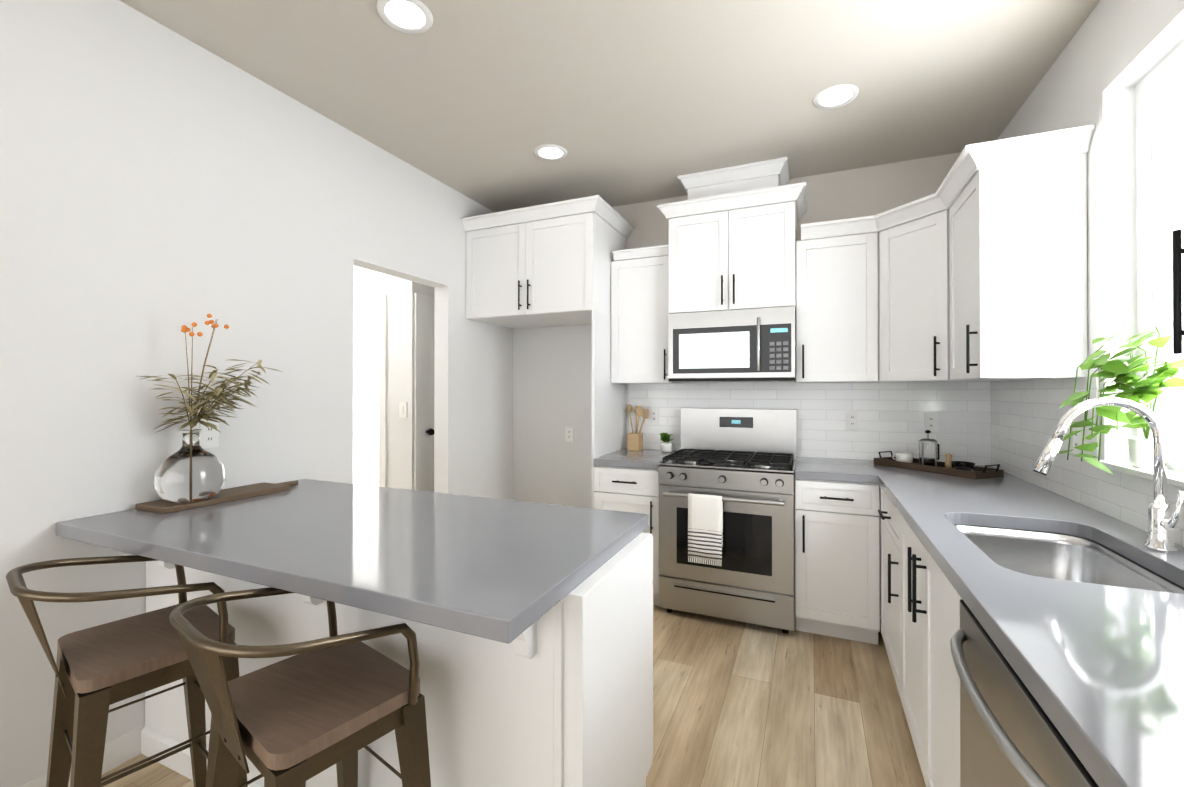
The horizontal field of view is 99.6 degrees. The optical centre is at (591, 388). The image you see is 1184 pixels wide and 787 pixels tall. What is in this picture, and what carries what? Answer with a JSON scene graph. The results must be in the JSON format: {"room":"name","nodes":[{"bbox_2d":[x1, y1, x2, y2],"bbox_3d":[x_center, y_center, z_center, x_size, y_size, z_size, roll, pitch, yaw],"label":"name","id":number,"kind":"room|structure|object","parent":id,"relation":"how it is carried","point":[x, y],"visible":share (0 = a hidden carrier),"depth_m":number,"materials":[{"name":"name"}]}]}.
{"room":"kitchen","nodes":[
{"label":"kitchen","id":0,"kind":"room"},
{"bbox_2d":[0,0,512,786],"bbox_3d":[-1.006,-0.013,3.561,0.120,2.760,4.440,0,0,24],"label":"wall","id":1,"kind":"structure","parent":0,"point":[160,184],"depth_m":1.92,"materials":[{"name":"white paint"}]},
{"bbox_2d":[21,724,144,786],"bbox_3d":[-1.560,1.310,2.143,0.013,0.100,1.410,0,0,24],"label":"baseboard","id":2,"kind":"structure","parent":1,"relation":"attached to","point":[120,750],"depth_m":1.79,"materials":[{"name":"white wood"}]},
{"bbox_2d":[199,420,218,447],"bbox_3d":[-1.585,0.190,2.072,0.008,0.114,0.070,0,0,24],"label":"electrical outlet","id":3,"kind":"object","parent":1,"relation":"attached to","point":[209,437],"visible":0.77,"depth_m":2.07,"materials":[{"name":"white plastic"}]},
{"bbox_2d":[353,266,396,487],"bbox_3d":[-2.263,-0.009,4.306,1.680,2.760,0.120,0,0,24],"label":"wall","id":4,"kind":"structure","parent":0,"point":[367,282],"depth_m":3.95,"materials":[{"name":"white paint"}]},
{"bbox_2d":[353,295,386,486],"bbox_3d":[-2.027,0.317,4.122,0.870,2.105,0.020,0,0,24],"label":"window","id":5,"kind":"structure","parent":4,"relation":"attached to","point":[370,390],"depth_m":4.02,"materials":[{"name":"white"}]},
{"bbox_2d":[397,277,434,489],"bbox_3d":[-1.023,-0.007,4.845,0.120,2.760,2.100,0,0,24],"label":"wall","id":6,"kind":"structure","parent":0,"point":[399,292],"depth_m":3.89,"materials":[{"name":"white paint"}]},
{"bbox_2d":[399,402,406,417],"bbox_3d":[-1.467,0.169,3.884,0.075,0.120,0.010,0,0,24],"label":"light switch","id":7,"kind":"object","parent":6,"relation":"attached to","point":[403,409],"visible":1,"depth_m":3.88,"materials":[{"name":"white plastic"}]},
{"bbox_2d":[414,293,434,491],"bbox_3d":[-1.190,0.318,4.253,0.042,2.105,0.845,0,0,24],"label":"door","id":8,"kind":"structure","parent":6,"relation":"attached to","point":[423,304],"depth_m":3.95,"materials":[{"name":"white wood"}]},
{"bbox_2d":[101,605,925,786],"bbox_3d":[-1.238,1.388,1.713,5.870,0.060,8.240,0,0,24],"label":"floor","id":9,"kind":"structure","parent":0,"point":[739,704],"depth_m":2.09,"materials":[{"name":"brown wood"}]},
{"bbox_2d":[6,555,247,786],"bbox_3d":[-1.240,0.904,1.350,0.433,0.905,0.442,0,0,38],"label":"stool","id":10,"kind":"object","parent":9,"relation":"on","point":[99,670],"visible":0.81,"depth_m":1.30,"materials":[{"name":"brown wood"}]},
{"bbox_2d":[141,561,260,786],"bbox_3d":[-1.252,0.925,2.017,0.656,0.870,0.578,0,0,24],"label":"base cabinet","id":11,"kind":"object","parent":9,"relation":"on","point":[166,726],"depth_m":1.77,"materials":[{"name":"white wood"}]},
{"bbox_2d":[169,587,430,786],"bbox_3d":[-0.641,0.903,1.115,0.433,0.905,0.442,0,0,38],"label":"stool","id":12,"kind":"object","parent":9,"relation":"on","point":[311,709],"visible":0.98,"depth_m":1.08,"materials":[{"name":"brown wood"}]},
{"bbox_2d":[261,585,360,786],"bbox_3d":[-0.729,0.924,1.788,0.714,0.870,0.578,0,0,24],"label":"base cabinet","id":13,"kind":"object","parent":9,"relation":"on","point":[290,618],"depth_m":1.53,"materials":[{"name":"white wood"}]},
{"bbox_2d":[361,533,652,786],"bbox_3d":[-0.209,0.923,1.554,0.657,0.870,0.590,0,0,24],"label":"base cabinet","id":14,"kind":"object","parent":9,"relation":"on","point":[559,694],"depth_m":1.28,"materials":[{"name":"white wood"}]},
{"bbox_2d":[56,479,648,643],"bbox_3d":[-0.785,0.466,1.706,1.762,0.045,0.891,0,0,24],"label":"countertop","id":15,"kind":"structure","parent":14,"relation":"on","point":[504,571],"depth_m":1.41,"materials":[{"name":"grey stone"}]},
{"bbox_2d":[135,481,297,513],"bbox_3d":[-1.480,0.435,2.050,0.180,0.020,0.555,0,0,24],"label":"cutting board","id":16,"kind":"object","parent":15,"relation":"on","point":[162,506],"visible":0.96,"depth_m":1.96,"materials":[{"name":"brown wood"}]},
{"bbox_2d":[138,313,280,502],"bbox_3d":[-1.467,0.064,1.942,0.297,0.721,0.447,0,0,24],"label":"vase","id":17,"kind":"object","parent":16,"relation":"on","point":[191,470],"visible":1,"depth_m":1.87,"materials":[{"name":"clear glass"}]},
{"bbox_2d":[461,195,633,508],"bbox_3d":[-0.310,0.079,3.662,1.068,2.578,0.690,0,0,24],"label":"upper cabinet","id":18,"kind":"object","parent":9,"relation":"on","point":[550,272],"visible":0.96,"depth_m":3.40,"materials":[{"name":"white wood"}]},
{"bbox_2d":[594,465,659,605],"bbox_3d":[0.329,0.931,3.396,0.435,0.870,0.660,0,0,24],"label":"base cabinet","id":19,"kind":"object","parent":9,"relation":"on","point":[627,489],"visible":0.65,"depth_m":3.11,"materials":[{"name":"white wood"}]},
{"bbox_2d":[594,448,675,468],"bbox_3d":[0.333,0.474,3.406,0.435,0.045,0.623,0,0,24],"label":"countertop","id":20,"kind":"structure","parent":19,"relation":"on","point":[647,458],"depth_m":3.20,"materials":[{"name":"grey stone"}]},
{"bbox_2d":[626,404,647,450],"bbox_3d":[0.322,0.285,3.639,0.161,0.335,0.109,0,0,24],"label":"utensil holder","id":21,"kind":"object","parent":20,"relation":"on","point":[635,441],"visible":1,"depth_m":3.60,"materials":[{"name":"brown wood"}]},
{"bbox_2d":[660,433,672,451],"bbox_3d":[0.523,0.384,3.542,0.101,0.136,0.107,0,0,24],"label":"herb pot","id":22,"kind":"object","parent":20,"relation":"on","point":[666,444],"visible":1,"depth_m":3.53,"materials":[{"name":"white ceramic"}]},
{"bbox_2d":[658,408,796,632],"bbox_3d":[0.857,0.752,3.109,0.758,1.225,0.730,0,0,24],"label":"range","id":23,"kind":"object","parent":9,"relation":"on","point":[726,479],"visible":1,"depth_m":2.85,"materials":[{"name":"silver metal"}]},
{"bbox_2d":[688,493,722,565],"bbox_3d":[0.641,0.796,2.831,0.190,0.387,0.048,0,0,24],"label":"towel","id":24,"kind":"object","parent":23,"relation":"hanging from","point":[705,511],"depth_m":2.81,"materials":[{"name":"fabric"}]},
{"bbox_2d":[795,478,879,644],"bbox_3d":[1.413,0.929,2.922,0.408,0.870,0.660,0,0,24],"label":"base cabinet","id":25,"kind":"object","parent":9,"relation":"on","point":[837,559],"visible":0.94,"depth_m":2.66,"materials":[{"name":"white wood"}]},
{"bbox_2d":[795,457,878,482],"bbox_3d":[1.408,0.472,2.935,0.390,0.045,0.626,0,0,24],"label":"countertop","id":26,"kind":"structure","parent":25,"relation":"on","point":[814,468],"depth_m":2.75,"materials":[{"name":"grey stone"}]},
{"bbox_2d":[878,487,900,698],"bbox_3d":[1.752,0.927,2.444,0.670,0.870,1.230,0,0,24],"label":"base cabinet","id":27,"kind":"object","parent":9,"relation":"on","point":[890,605],"visible":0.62,"depth_m":2.24,"materials":[{"name":"white wood"}]},
{"bbox_2d":[871,460,1183,786],"bbox_3d":[1.258,0.464,1.302,0.641,0.045,3.738,0,0,24],"label":"countertop","id":28,"kind":"structure","parent":27,"relation":"on","point":[1098,669],"depth_m":0.95,"materials":[{"name":"grey stone"}]},
{"bbox_2d":[874,430,1003,478],"bbox_3d":[1.873,0.340,2.743,0.220,0.217,0.593,0,0,-21],"label":"tray","id":29,"kind":"object","parent":28,"relation":"on","point":[926,461],"visible":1,"depth_m":2.73,"materials":[{"name":"brown wood"}]},
{"bbox_2d":[955,525,1183,593],"bbox_3d":[1.308,0.639,1.423,0.450,0.300,0.730,0,0,24],"label":"sink","id":30,"kind":"object","parent":28,"relation":"in","point":[1058,556],"visible":0.17,"depth_m":1.67,"materials":[{"name":"silver metal"}]},
{"bbox_2d":[1033,397,1183,552],"bbox_3d":[1.438,0.234,1.401,0.306,0.417,0.103,0,0,24],"label":"faucet","id":31,"kind":"object","parent":28,"relation":"on","point":[1164,518],"visible":1,"depth_m":1.37,"materials":[{"name":"silver metal"}]},
{"bbox_2d":[900,514,961,786],"bbox_3d":[1.323,0.922,1.464,0.670,0.870,0.910,0,0,24],"label":"base cabinet","id":32,"kind":"object","parent":9,"relation":"on","point":[930,597],"visible":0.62,"depth_m":1.53,"materials":[{"name":"white wood"}]},
{"bbox_2d":[950,599,1097,786],"bbox_3d":[1.005,0.921,0.771,0.698,0.866,0.609,0,0,24],"label":"dishwasher","id":33,"kind":"object","parent":9,"relation":"on","point":[1010,735],"visible":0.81,"depth_m":0.89,"materials":[{"name":"silver metal"}]},
{"bbox_2d":[119,0,1099,211],"bbox_3d":[-1.238,-1.452,1.726,5.870,0.100,8.240,0,0,24],"label":"ceiling","id":34,"kind":"structure","parent":0,"point":[624,102],"depth_m":2.25,"materials":[{"name":"grey paint"}]},
{"bbox_2d":[376,0,432,33],"bbox_3d":[-0.699,-1.396,1.873,0.200,0.007,0.200,0,0,24],"label":"recessed light","id":35,"kind":"object","parent":34,"relation":"in","point":[411,16],"visible":1,"depth_m":1.87,"materials":[{"name":"white plastic"}]},
{"bbox_2d":[534,144,567,160],"bbox_3d":[-0.245,-1.391,2.962,0.200,0.007,0.200,0,0,24],"label":"recessed light","id":36,"kind":"object","parent":34,"relation":"in","point":[549,152],"visible":1,"depth_m":2.95,"materials":[{"name":"white plastic"}]},
{"bbox_2d":[813,84,858,108],"bbox_3d":[1.168,-1.394,2.399,0.200,0.007,0.200,0,0,24],"label":"recessed light","id":37,"kind":"object","parent":34,"relation":"in","point":[835,96],"visible":1,"depth_m":2.39,"materials":[{"name":"white plastic"}]},
{"bbox_2d":[513,152,983,507],"bbox_3d":[0.864,-0.013,3.595,3.520,2.760,0.120,0,0,24],"label":"wall","id":38,"kind":"structure","parent":0,"point":[552,382],"depth_m":3.95,"materials":[{"name":"white paint"}]},
{"bbox_2d":[565,427,573,441],"bbox_3d":[-0.179,0.369,3.978,0.070,0.114,0.008,0,0,24],"label":"outlet","id":39,"kind":"object","parent":38,"relation":"attached to","point":[569,434],"visible":1,"depth_m":3.98,"materials":[{"name":"white plastic"}]},
{"bbox_2d":[611,244,682,383],"bbox_3d":[0.388,-0.488,3.534,0.433,0.910,0.370,0,0,24],"label":"upper cabinet","id":40,"kind":"object","parent":38,"relation":"attached to","point":[639,315],"visible":0.85,"depth_m":3.41,"materials":[{"name":"white wood"}]},
{"bbox_2d":[657,157,806,313],"bbox_3d":[0.913,-0.936,3.247,0.880,0.912,0.480,0,0,24],"label":"upper cabinet","id":41,"kind":"object","parent":38,"relation":"attached to","point":[732,238],"visible":0.96,"depth_m":3.09,"materials":[{"name":"white wood"}]},
{"bbox_2d":[668,306,795,381],"bbox_3d":[0.916,-0.260,3.249,0.758,0.436,0.468,0,0,24],"label":"microwave","id":42,"kind":"object","parent":41,"relation":"attached to","point":[751,345],"visible":1,"depth_m":3.07,"materials":[{"name":"silver metal"}]},
{"bbox_2d":[629,382,990,465],"bbox_3d":[1.294,0.199,3.334,2.217,0.545,0.008,0,0,24],"label":"tile backsplash","id":43,"kind":"structure","parent":38,"relation":"attached to","point":[891,416],"depth_m":3.17,"materials":[{"name":"white tile"}]},
{"bbox_2d":[650,408,658,423],"bbox_3d":[0.459,0.208,3.689,0.070,0.114,0.008,0,0,24],"label":"electrical outlet","id":44,"kind":"object","parent":43,"relation":"attached to","point":[654,415],"visible":1,"depth_m":3.69,"materials":[{"name":"white plastic"}]},
{"bbox_2d":[846,411,858,429],"bbox_3d":[1.650,0.205,3.169,0.070,0.114,0.008,0,0,24],"label":"electrical outlet","id":45,"kind":"object","parent":43,"relation":"attached to","point":[852,419],"visible":1,"depth_m":3.17,"materials":[{"name":"white plastic"}]},
{"bbox_2d":[924,413,937,431],"bbox_3d":[2.035,0.204,3.001,0.070,0.114,0.008,0,0,24],"label":"electrical outlet","id":46,"kind":"object","parent":43,"relation":"attached to","point":[931,422],"visible":1,"depth_m":3.00,"materials":[{"name":"white plastic"}]},
{"bbox_2d":[796,233,877,382],"bbox_3d":[1.484,-0.460,3.057,0.432,0.850,0.368,0,0,24],"label":"upper cabinet","id":47,"kind":"object","parent":38,"relation":"attached to","point":[836,309],"visible":1,"depth_m":2.92,"materials":[{"name":"white wood"}]},
{"bbox_2d":[878,210,1017,381],"bbox_3d":[1.912,-0.462,2.739,0.607,0.850,0.607,0,0,24],"label":"upper cabinet","id":48,"kind":"object","parent":38,"relation":"attached to","point":[913,304],"visible":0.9,"depth_m":2.64,"materials":[{"name":"white wood"}]},
{"bbox_2d":[801,124,1094,240],"bbox_3d":[1.552,-0.927,2.421,1.010,0.078,0.832,0,0,24],"label":"crown molding","id":49,"kind":"structure","parent":48,"relation":"attached to","point":[971,161],"depth_m":2.10,"materials":[{"name":"white wood"}]},
{"bbox_2d":[997,0,1183,461],"bbox_3d":[1.083,-0.030,-0.113,0.150,2.760,6.500,0,0,24],"label":"wall","id":50,"kind":"structure","parent":0,"point":[1113,54],"depth_m":1.78,"materials":[{"name":"white paint"}]},
{"bbox_2d":[949,153,1087,379],"bbox_3d":[1.802,-0.464,2.188,0.368,0.850,0.489,0,0,24],"label":"upper cabinet","id":51,"kind":"object","parent":50,"relation":"attached to","point":[1018,264],"visible":0.98,"depth_m":1.97,"materials":[{"name":"white wood"}]},
{"bbox_2d":[990,368,1099,509],"bbox_3d":[2.071,0.194,2.350,0.008,0.545,1.168,0,0,24],"label":"tile backsplash","id":52,"kind":"structure","parent":50,"relation":"attached to","point":[1027,416],"depth_m":2.26,"materials":[{"name":"white tile"}]},
{"bbox_2d":[1073,427,1083,453],"bbox_3d":[1.881,0.200,1.938,0.008,0.114,0.070,0,0,24],"label":"electrical outlet","id":53,"kind":"object","parent":52,"relation":"attached to","point":[1077,439],"visible":0.62,"depth_m":1.93,"materials":[{"name":"white plastic"}]},
{"bbox_2d":[1097,468,1183,546],"bbox_3d":[1.357,0.367,0.715,0.008,0.183,2.400,0,0,24],"label":"tile backsplash","id":54,"kind":"structure","parent":50,"relation":"attached to","point":[1126,498],"depth_m":1.63,"materials":[{"name":"white tile"}]},
{"bbox_2d":[1097,460,1183,488],"bbox_3d":[1.666,0.266,1.290,0.145,0.020,1.080,0,0,24],"label":"window sill","id":55,"kind":"structure","parent":50,"relation":"attached to","point":[1175,478],"depth_m":1.56,"materials":[{"name":"white"}]},
{"bbox_2d":[1058,326,1183,473],"bbox_3d":[1.689,0.039,1.596,0.258,0.492,0.384,0,0,24],"label":"potted plant","id":56,"kind":"object","parent":55,"relation":"on","point":[1147,390],"visible":0.94,"depth_m":1.61,"materials":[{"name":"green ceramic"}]},
{"bbox_2d":[1135,41,1183,471],"bbox_3d":[1.719,-0.404,1.270,0.040,1.320,1.040,0,0,24],"label":"window","id":57,"kind":"structure","parent":50,"relation":"in","point":[1162,73],"depth_m":1.70,"materials":[{"name":"white"}]},
{"bbox_2d":[1172,230,1183,353],"bbox_3d":[1.001,-0.608,0.356,0.368,1.120,1.090,0,0,24],"label":"upper cabinet","id":58,"kind":"object","parent":50,"relation":"attached to","point":[1178,252],"visible":1,"depth_m":0.89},
{"label":"outside","id":59,"kind":"structure","parent":0,"visible":0},
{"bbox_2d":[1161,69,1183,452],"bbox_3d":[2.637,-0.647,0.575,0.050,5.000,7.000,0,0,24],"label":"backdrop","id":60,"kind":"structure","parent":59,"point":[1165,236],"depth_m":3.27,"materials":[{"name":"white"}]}
]}

